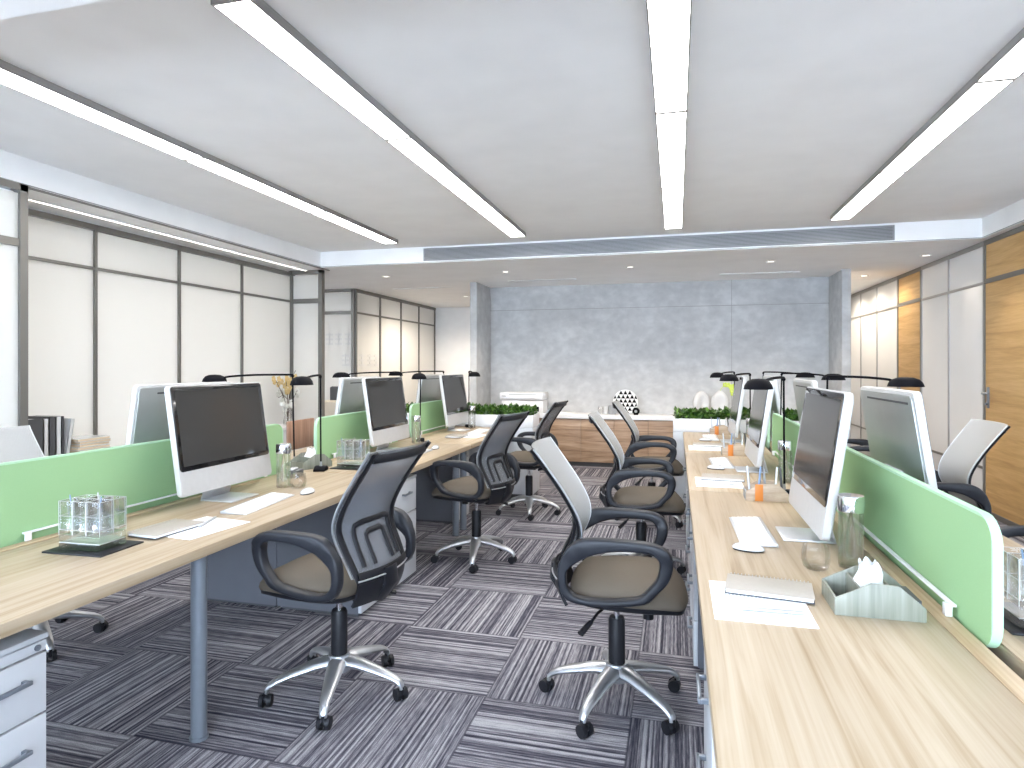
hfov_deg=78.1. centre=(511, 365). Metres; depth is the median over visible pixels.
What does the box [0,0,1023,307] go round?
ceiling
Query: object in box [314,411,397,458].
divider
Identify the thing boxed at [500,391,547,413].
printer
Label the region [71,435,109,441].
magazine
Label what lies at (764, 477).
pen
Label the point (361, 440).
organizer
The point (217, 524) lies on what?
pad
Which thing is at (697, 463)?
office desk
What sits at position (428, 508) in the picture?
drawer pedestal
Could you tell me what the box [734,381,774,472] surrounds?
computer monitor
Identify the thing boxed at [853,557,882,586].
tissue
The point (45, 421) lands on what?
binder
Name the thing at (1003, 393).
door
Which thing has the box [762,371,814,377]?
desk lamp
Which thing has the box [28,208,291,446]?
window
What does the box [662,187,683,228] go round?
ceiling light
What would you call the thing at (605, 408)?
mug
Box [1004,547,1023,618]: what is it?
organizer
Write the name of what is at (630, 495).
seat cushion
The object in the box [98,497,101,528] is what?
stick
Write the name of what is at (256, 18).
ceiling light
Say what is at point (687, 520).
drawer pedestal
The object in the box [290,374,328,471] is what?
desk lamp
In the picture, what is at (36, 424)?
binder
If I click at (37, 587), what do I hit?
office desk
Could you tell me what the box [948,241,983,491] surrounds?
window
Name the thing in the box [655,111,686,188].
ceiling light
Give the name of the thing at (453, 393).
computer monitor
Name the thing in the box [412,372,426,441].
desk lamp
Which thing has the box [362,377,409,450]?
computer monitor
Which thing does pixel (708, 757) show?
drawer pedestal
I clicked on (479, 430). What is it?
keyboard
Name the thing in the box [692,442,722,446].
notebook
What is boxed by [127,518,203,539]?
notebook
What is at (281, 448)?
cap
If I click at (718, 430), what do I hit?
caddy
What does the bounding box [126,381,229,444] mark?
computer monitor
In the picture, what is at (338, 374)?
desk lamp
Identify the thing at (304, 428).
cabinet
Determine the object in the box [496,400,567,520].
office chair
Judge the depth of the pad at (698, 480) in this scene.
3.50 m
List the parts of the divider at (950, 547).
rail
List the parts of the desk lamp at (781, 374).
arm, lamp shade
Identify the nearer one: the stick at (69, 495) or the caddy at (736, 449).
the stick at (69, 495)
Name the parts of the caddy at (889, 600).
panel, panel, panel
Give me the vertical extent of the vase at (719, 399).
0.465 m
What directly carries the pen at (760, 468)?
in the caddy at (770, 491)
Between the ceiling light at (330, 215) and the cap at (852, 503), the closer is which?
the cap at (852, 503)
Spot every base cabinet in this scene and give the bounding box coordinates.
[279,424,301,450]
[469,426,539,496]
[673,431,771,506]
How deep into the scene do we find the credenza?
8.87 m
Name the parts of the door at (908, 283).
panel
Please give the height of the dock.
0.056 m
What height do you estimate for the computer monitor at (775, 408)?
0.572 m
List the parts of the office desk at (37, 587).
leg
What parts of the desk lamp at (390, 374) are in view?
lamp shade, arm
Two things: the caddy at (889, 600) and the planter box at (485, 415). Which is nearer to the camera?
the caddy at (889, 600)
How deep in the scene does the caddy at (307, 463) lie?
4.08 m
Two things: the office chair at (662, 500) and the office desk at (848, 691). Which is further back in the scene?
the office chair at (662, 500)
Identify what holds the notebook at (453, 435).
on the office desk at (438, 436)
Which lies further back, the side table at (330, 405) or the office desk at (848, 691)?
the side table at (330, 405)
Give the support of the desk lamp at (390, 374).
on the office desk
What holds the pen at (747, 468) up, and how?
in the caddy at (770, 491)
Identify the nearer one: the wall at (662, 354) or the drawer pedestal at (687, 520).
the drawer pedestal at (687, 520)
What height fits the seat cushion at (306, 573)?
0.112 m
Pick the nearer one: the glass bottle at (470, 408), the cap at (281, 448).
the cap at (281, 448)
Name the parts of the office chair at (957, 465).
armrest, armrest, frame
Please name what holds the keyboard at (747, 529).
on the office desk at (848, 691)
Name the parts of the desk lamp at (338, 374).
lamp shade, arm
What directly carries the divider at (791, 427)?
attached to the office desk at (697, 463)
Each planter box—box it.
[406,402,538,427]
[673,405,798,432]
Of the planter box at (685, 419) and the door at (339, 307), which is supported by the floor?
the door at (339, 307)
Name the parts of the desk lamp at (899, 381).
arm, lamp shade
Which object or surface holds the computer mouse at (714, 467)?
on the office desk at (697, 463)
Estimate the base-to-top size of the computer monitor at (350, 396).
0.572 m
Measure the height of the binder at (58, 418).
0.330 m
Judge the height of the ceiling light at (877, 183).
0.041 m
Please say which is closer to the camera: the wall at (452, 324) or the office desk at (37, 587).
the office desk at (37, 587)
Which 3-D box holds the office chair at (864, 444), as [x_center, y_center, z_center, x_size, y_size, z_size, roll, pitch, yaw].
[3.057,0.875,5.463,0.653,1.090,0.620,0,0,9]
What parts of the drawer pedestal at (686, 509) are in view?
drawer, drawer, drawer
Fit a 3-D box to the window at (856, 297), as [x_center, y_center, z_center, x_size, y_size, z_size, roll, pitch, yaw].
[5.731,0.110,10.597,0.044,2.620,1.016,0,0,15]
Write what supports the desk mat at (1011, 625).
on the office desk at (1010, 651)
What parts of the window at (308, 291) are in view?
pane, pane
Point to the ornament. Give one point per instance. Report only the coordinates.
(636, 411)
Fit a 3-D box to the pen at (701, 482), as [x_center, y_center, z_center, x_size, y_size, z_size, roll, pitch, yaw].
[1.144,0.652,3.505,0.179,0.011,0.010,0,0,15]
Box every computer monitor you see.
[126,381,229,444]
[164,382,271,502]
[335,376,378,414]
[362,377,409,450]
[416,374,444,402]
[439,374,469,430]
[720,376,746,442]
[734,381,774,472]
[763,375,782,440]
[775,386,853,543]
[793,379,817,423]
[860,386,937,488]
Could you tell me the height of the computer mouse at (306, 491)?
0.028 m
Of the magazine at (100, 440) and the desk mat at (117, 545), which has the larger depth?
the magazine at (100, 440)
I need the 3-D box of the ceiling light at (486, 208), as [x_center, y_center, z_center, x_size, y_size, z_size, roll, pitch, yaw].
[-0.119,-1.369,5.895,0.164,0.041,1.470,0,0,15]
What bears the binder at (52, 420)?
on the base cabinet at (283, 426)
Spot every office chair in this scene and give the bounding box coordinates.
[0,425,107,661]
[251,440,430,729]
[430,410,529,572]
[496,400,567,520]
[530,437,687,738]
[588,412,685,573]
[612,401,684,527]
[847,439,869,451]
[935,418,1009,514]
[1000,525,1023,537]
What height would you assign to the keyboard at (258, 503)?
0.015 m
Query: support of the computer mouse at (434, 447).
on the office desk at (445, 451)
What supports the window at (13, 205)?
in the wall
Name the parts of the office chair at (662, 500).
frame, leg, height lever, leg, armrest, armrest, leg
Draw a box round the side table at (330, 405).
[325,400,335,415]
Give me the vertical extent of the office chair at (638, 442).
1.090 m
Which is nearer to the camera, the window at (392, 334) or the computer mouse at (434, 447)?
the computer mouse at (434, 447)
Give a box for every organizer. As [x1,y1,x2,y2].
[58,494,126,545]
[337,439,369,464]
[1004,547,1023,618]
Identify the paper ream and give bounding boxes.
[559,412,575,413]
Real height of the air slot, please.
0.006 m
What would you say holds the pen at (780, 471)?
in the caddy at (770, 491)
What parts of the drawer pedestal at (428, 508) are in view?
drawer, drawer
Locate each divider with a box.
[0,424,282,547]
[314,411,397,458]
[409,400,447,437]
[765,419,769,448]
[772,413,799,470]
[836,446,1003,647]
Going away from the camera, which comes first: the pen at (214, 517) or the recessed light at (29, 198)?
the pen at (214, 517)
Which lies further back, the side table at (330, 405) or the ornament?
the ornament
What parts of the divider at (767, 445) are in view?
edge trim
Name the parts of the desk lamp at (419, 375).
lamp shade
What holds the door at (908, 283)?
in the wall
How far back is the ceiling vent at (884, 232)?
6.65 m
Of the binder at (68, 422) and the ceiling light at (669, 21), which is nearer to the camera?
the ceiling light at (669, 21)
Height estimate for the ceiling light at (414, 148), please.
0.041 m
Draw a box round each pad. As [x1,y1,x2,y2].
[166,516,249,539]
[462,434,485,437]
[688,445,720,450]
[695,477,743,488]
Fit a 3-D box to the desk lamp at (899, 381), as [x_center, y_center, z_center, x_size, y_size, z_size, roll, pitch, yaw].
[1.911,0.355,3.389,0.515,0.609,0.125,0,0,34]
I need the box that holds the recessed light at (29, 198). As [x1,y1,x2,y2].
[28,197,306,270]
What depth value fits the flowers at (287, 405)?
7.43 m
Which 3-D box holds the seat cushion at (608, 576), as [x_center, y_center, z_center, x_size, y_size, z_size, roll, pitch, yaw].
[0.490,0.894,2.655,0.478,0.112,0.480,0,0,12]
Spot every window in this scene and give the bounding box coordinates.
[0,178,27,426]
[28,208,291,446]
[288,270,324,447]
[355,289,435,403]
[851,291,860,452]
[860,285,877,456]
[876,276,896,388]
[921,256,949,491]
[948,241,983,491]
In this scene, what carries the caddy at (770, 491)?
on the office desk at (848, 691)
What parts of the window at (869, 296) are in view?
panel, panel, panel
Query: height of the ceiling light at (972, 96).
0.041 m
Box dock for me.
[286,467,303,478]
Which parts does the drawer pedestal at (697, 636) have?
handle, handle, handle, drawer, drawer, drawer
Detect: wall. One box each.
[435,307,469,402]
[470,269,850,446]
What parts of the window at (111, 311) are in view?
pane, pane, pane, pane, pane, pane, pane, pane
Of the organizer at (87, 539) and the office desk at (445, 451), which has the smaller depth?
the organizer at (87, 539)
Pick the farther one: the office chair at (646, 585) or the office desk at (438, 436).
the office desk at (438, 436)
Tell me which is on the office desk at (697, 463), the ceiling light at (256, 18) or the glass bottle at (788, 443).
the glass bottle at (788, 443)
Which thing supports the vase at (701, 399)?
on the credenza
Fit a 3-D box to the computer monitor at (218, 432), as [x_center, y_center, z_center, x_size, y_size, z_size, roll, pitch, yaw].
[-1.411,0.374,3.157,0.191,0.572,0.655,0,0,15]
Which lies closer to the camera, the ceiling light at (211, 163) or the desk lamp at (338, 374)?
the ceiling light at (211, 163)
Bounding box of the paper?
[709,580,818,628]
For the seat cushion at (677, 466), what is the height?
0.112 m
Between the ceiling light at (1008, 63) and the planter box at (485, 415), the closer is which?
the ceiling light at (1008, 63)
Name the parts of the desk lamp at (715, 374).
lamp shade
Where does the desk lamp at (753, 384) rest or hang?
on the office desk at (848, 691)
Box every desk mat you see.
[42,539,143,557]
[329,464,359,469]
[1004,608,1023,635]
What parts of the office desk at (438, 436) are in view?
leg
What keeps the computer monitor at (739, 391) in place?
on the office desk at (689, 438)
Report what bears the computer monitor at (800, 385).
on the office desk
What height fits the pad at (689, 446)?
0.003 m
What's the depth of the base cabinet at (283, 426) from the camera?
7.14 m
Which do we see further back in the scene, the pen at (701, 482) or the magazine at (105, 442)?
the magazine at (105, 442)
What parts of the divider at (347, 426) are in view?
edge trim, rail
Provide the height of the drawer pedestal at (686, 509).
0.681 m
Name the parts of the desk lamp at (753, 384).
lamp shade, arm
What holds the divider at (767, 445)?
attached to the office desk at (689, 438)
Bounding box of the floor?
[30,465,1023,767]
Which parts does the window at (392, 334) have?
pane, pane, pane, pane, pane, pane, pane, pane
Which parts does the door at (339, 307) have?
pane, pane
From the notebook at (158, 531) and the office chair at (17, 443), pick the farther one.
the office chair at (17, 443)
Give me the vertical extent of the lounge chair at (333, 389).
1.120 m
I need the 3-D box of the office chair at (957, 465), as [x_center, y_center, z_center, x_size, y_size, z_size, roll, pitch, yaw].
[2.559,0.875,3.825,0.653,1.090,0.620,0,0,9]
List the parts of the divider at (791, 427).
rail, edge trim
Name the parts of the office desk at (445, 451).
leg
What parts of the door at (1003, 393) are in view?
handle, panel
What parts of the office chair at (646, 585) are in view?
frame, leg, height lever, leg, leg, armrest, gas rod, armrest, leg, leg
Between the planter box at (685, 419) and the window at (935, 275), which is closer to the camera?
the planter box at (685, 419)
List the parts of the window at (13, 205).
pane, pane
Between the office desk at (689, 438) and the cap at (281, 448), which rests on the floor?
the office desk at (689, 438)
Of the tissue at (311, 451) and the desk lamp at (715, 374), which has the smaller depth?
the tissue at (311, 451)
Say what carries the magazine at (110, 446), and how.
on the magazine
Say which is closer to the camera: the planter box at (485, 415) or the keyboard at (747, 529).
the keyboard at (747, 529)
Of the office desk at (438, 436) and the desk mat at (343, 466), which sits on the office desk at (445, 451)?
the desk mat at (343, 466)
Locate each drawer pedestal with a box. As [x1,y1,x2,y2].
[0,629,47,767]
[207,528,276,607]
[277,503,376,616]
[394,474,415,584]
[411,450,468,522]
[683,467,689,544]
[685,508,691,620]
[687,531,703,670]
[696,655,715,767]
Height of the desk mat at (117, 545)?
0.006 m
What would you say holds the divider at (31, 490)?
attached to the office desk
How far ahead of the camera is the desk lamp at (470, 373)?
6.77 m
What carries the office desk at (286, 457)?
on the floor
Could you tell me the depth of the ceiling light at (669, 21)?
2.71 m
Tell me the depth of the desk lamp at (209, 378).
4.23 m
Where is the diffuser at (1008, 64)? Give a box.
[981,39,1023,79]
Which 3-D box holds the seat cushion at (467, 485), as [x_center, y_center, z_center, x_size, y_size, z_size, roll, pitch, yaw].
[-0.304,0.894,4.658,0.478,0.112,0.480,0,0,28]
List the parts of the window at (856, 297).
panel, panel, panel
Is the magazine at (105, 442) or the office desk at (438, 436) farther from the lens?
the office desk at (438, 436)
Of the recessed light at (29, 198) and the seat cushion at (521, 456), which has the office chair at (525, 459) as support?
the seat cushion at (521, 456)
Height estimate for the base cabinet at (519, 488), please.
0.758 m
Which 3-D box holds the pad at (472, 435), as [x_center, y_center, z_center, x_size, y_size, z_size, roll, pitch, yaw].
[-0.394,0.658,5.951,0.250,0.003,0.300,0,0,20]
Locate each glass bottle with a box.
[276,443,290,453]
[411,415,420,421]
[468,406,475,410]
[778,440,792,450]
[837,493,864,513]
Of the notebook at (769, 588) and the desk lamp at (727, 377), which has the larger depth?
the desk lamp at (727, 377)
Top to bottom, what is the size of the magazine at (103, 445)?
0.020 m
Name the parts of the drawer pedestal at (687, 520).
drawer, drawer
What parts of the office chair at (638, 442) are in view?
frame, armrest, armrest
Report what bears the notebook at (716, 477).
on the office desk at (697, 463)
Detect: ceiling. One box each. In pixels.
[0,0,1023,251]
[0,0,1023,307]
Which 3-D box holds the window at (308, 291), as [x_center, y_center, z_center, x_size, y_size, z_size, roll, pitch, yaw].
[-2.585,0.111,7.937,0.476,2.619,0.060,0,0,15]
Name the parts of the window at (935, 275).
panel, panel, panel, rail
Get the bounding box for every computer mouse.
[300,487,314,494]
[431,445,439,449]
[699,438,711,440]
[707,465,724,469]
[732,542,764,552]
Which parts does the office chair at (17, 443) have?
leg, leg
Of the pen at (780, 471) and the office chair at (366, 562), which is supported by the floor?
the office chair at (366, 562)
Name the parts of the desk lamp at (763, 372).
arm, lamp shade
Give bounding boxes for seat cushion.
[259,547,356,598]
[432,476,490,498]
[510,451,539,465]
[570,555,687,611]
[613,486,684,512]
[633,456,684,473]
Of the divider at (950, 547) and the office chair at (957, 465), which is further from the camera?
the office chair at (957, 465)
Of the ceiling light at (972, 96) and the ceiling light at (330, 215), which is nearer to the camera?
the ceiling light at (972, 96)
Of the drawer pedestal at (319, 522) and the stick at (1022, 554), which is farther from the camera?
the drawer pedestal at (319, 522)
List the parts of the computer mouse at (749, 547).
plate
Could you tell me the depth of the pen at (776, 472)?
3.11 m
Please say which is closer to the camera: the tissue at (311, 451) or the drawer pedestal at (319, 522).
the drawer pedestal at (319, 522)
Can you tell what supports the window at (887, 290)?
in the wall
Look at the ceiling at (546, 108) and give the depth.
3.46 m
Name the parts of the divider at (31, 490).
rail, edge trim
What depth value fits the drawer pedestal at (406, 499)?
4.18 m
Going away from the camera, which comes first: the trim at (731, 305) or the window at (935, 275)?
the window at (935, 275)
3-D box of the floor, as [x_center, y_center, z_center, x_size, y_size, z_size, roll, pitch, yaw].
[-1.044,1.470,4.922,10.500,0.100,15.800,0,0,15]
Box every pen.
[198,516,216,527]
[692,447,715,448]
[701,482,734,484]
[736,607,806,615]
[746,466,749,489]
[758,466,761,483]
[763,466,765,483]
[775,467,777,483]
[779,467,782,487]
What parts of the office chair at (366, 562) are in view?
leg, armrest, leg, leg, gas rod, leg, leg, frame, armrest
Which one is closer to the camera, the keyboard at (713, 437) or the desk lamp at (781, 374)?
the desk lamp at (781, 374)
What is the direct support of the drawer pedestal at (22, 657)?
on the floor
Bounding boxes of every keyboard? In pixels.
[220,492,293,514]
[467,428,488,433]
[702,434,718,440]
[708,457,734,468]
[729,517,778,547]
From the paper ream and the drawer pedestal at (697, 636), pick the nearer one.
the drawer pedestal at (697, 636)
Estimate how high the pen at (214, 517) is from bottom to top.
0.011 m
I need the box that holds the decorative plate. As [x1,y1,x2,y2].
[613,389,637,412]
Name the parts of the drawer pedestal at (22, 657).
handle, handle, drawer, drawer, drawer, panel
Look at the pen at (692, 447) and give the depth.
5.01 m
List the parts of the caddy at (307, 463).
panel, panel, panel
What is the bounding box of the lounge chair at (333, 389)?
[330,386,337,399]
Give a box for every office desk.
[0,472,354,742]
[281,446,313,472]
[304,442,470,535]
[397,426,490,529]
[683,432,771,454]
[685,452,791,492]
[689,490,1023,767]
[987,535,1023,679]
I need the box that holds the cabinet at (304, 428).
[286,418,313,449]
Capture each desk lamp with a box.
[202,374,294,465]
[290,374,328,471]
[332,372,400,377]
[388,371,443,375]
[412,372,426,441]
[465,371,479,427]
[710,371,734,384]
[719,373,750,410]
[744,376,789,493]
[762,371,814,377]
[780,372,845,414]
[825,375,924,388]
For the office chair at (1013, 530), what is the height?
1.090 m
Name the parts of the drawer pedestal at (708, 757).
handle, handle, drawer, drawer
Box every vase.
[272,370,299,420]
[693,391,709,408]
[711,382,733,409]
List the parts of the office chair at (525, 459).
leg, armrest, leg, armrest, leg, frame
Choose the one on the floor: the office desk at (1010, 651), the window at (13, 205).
the office desk at (1010, 651)
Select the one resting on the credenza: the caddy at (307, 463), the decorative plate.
the decorative plate
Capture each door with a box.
[325,288,354,399]
[897,267,920,392]
[981,225,1023,525]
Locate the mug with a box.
[603,406,608,413]
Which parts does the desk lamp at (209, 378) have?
lamp shade, arm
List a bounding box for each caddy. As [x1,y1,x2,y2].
[289,452,331,469]
[709,425,730,434]
[721,443,746,455]
[743,480,788,502]
[822,565,926,622]
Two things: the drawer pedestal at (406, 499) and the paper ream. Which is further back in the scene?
the paper ream
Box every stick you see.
[69,495,74,526]
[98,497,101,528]
[1021,550,1023,570]
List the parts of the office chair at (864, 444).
armrest, armrest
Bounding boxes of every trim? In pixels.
[0,177,1023,266]
[495,280,827,403]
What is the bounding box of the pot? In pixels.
[609,405,615,414]
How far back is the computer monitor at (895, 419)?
2.36 m
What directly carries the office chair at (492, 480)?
on the floor
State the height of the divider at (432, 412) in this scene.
0.321 m
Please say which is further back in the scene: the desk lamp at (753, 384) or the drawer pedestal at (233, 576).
the drawer pedestal at (233, 576)
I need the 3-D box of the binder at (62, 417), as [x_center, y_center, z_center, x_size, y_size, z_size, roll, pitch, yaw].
[-3.395,0.530,4.625,0.260,0.330,0.018,0,0,15]
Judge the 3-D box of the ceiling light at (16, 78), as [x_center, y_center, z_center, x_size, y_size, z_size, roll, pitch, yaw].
[-2.259,-1.369,3.410,0.164,0.041,1.470,0,0,15]
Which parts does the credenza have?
door, door, door, door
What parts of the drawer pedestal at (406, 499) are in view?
drawer, drawer, drawer, handle, panel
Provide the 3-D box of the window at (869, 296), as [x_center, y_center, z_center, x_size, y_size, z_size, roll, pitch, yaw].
[5.500,0.110,9.707,0.044,2.620,0.856,0,0,15]
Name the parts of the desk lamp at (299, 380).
lamp shade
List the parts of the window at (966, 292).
panel, panel, panel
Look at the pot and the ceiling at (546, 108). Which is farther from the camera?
the pot
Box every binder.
[28,416,55,455]
[28,418,42,451]
[36,415,63,453]
[43,419,48,456]
[47,416,60,454]
[64,418,74,453]
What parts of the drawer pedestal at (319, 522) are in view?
drawer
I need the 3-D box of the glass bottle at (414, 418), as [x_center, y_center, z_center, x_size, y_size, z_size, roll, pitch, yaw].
[-0.824,0.542,5.412,0.081,0.236,0.081,0,0,15]
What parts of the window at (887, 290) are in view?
frame, panel, panel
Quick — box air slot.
[720,271,799,274]
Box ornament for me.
[632,408,639,414]
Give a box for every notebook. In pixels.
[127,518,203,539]
[445,433,467,437]
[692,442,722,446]
[701,473,744,481]
[725,572,814,604]
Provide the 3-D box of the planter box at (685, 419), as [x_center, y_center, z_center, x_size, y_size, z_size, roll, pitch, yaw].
[2.371,0.528,6.352,1.462,0.264,0.431,0,0,15]
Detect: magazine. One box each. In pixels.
[70,444,109,450]
[70,446,110,452]
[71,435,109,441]
[71,438,110,444]
[71,441,109,447]
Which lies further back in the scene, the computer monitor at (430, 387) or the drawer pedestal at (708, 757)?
the computer monitor at (430, 387)
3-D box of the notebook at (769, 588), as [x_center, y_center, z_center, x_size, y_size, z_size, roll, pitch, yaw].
[0.753,0.648,1.851,0.236,0.019,0.153,0,0,22]
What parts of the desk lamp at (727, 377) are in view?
lamp shade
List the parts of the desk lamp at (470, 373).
lamp shade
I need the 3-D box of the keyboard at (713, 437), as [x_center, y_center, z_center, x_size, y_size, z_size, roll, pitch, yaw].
[1.817,0.652,5.789,0.130,0.015,0.430,0,0,15]
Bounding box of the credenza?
[539,412,673,466]
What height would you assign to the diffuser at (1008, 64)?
0.016 m
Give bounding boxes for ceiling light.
[0,59,204,159]
[184,152,326,212]
[211,0,410,140]
[311,208,397,243]
[387,131,483,201]
[466,196,525,237]
[646,0,691,113]
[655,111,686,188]
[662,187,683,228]
[830,169,904,220]
[879,74,1014,173]
[976,28,1023,82]
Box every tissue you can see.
[304,447,315,457]
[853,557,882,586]
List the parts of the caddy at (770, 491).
panel, panel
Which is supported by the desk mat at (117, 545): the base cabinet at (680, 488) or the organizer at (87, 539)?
the organizer at (87, 539)
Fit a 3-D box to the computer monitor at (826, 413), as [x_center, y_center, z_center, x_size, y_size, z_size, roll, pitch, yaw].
[1.140,0.374,2.452,0.191,0.572,0.655,0,0,15]
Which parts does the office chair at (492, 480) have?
leg, armrest, leg, leg, leg, armrest, leg, frame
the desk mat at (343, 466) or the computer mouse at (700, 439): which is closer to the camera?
the desk mat at (343, 466)
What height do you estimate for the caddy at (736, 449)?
0.085 m
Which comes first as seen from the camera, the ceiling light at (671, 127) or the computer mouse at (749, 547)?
the computer mouse at (749, 547)
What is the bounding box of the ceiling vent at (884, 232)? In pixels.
[423,225,894,260]
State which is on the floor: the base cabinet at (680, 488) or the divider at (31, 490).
the base cabinet at (680, 488)
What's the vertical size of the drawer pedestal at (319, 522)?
0.681 m

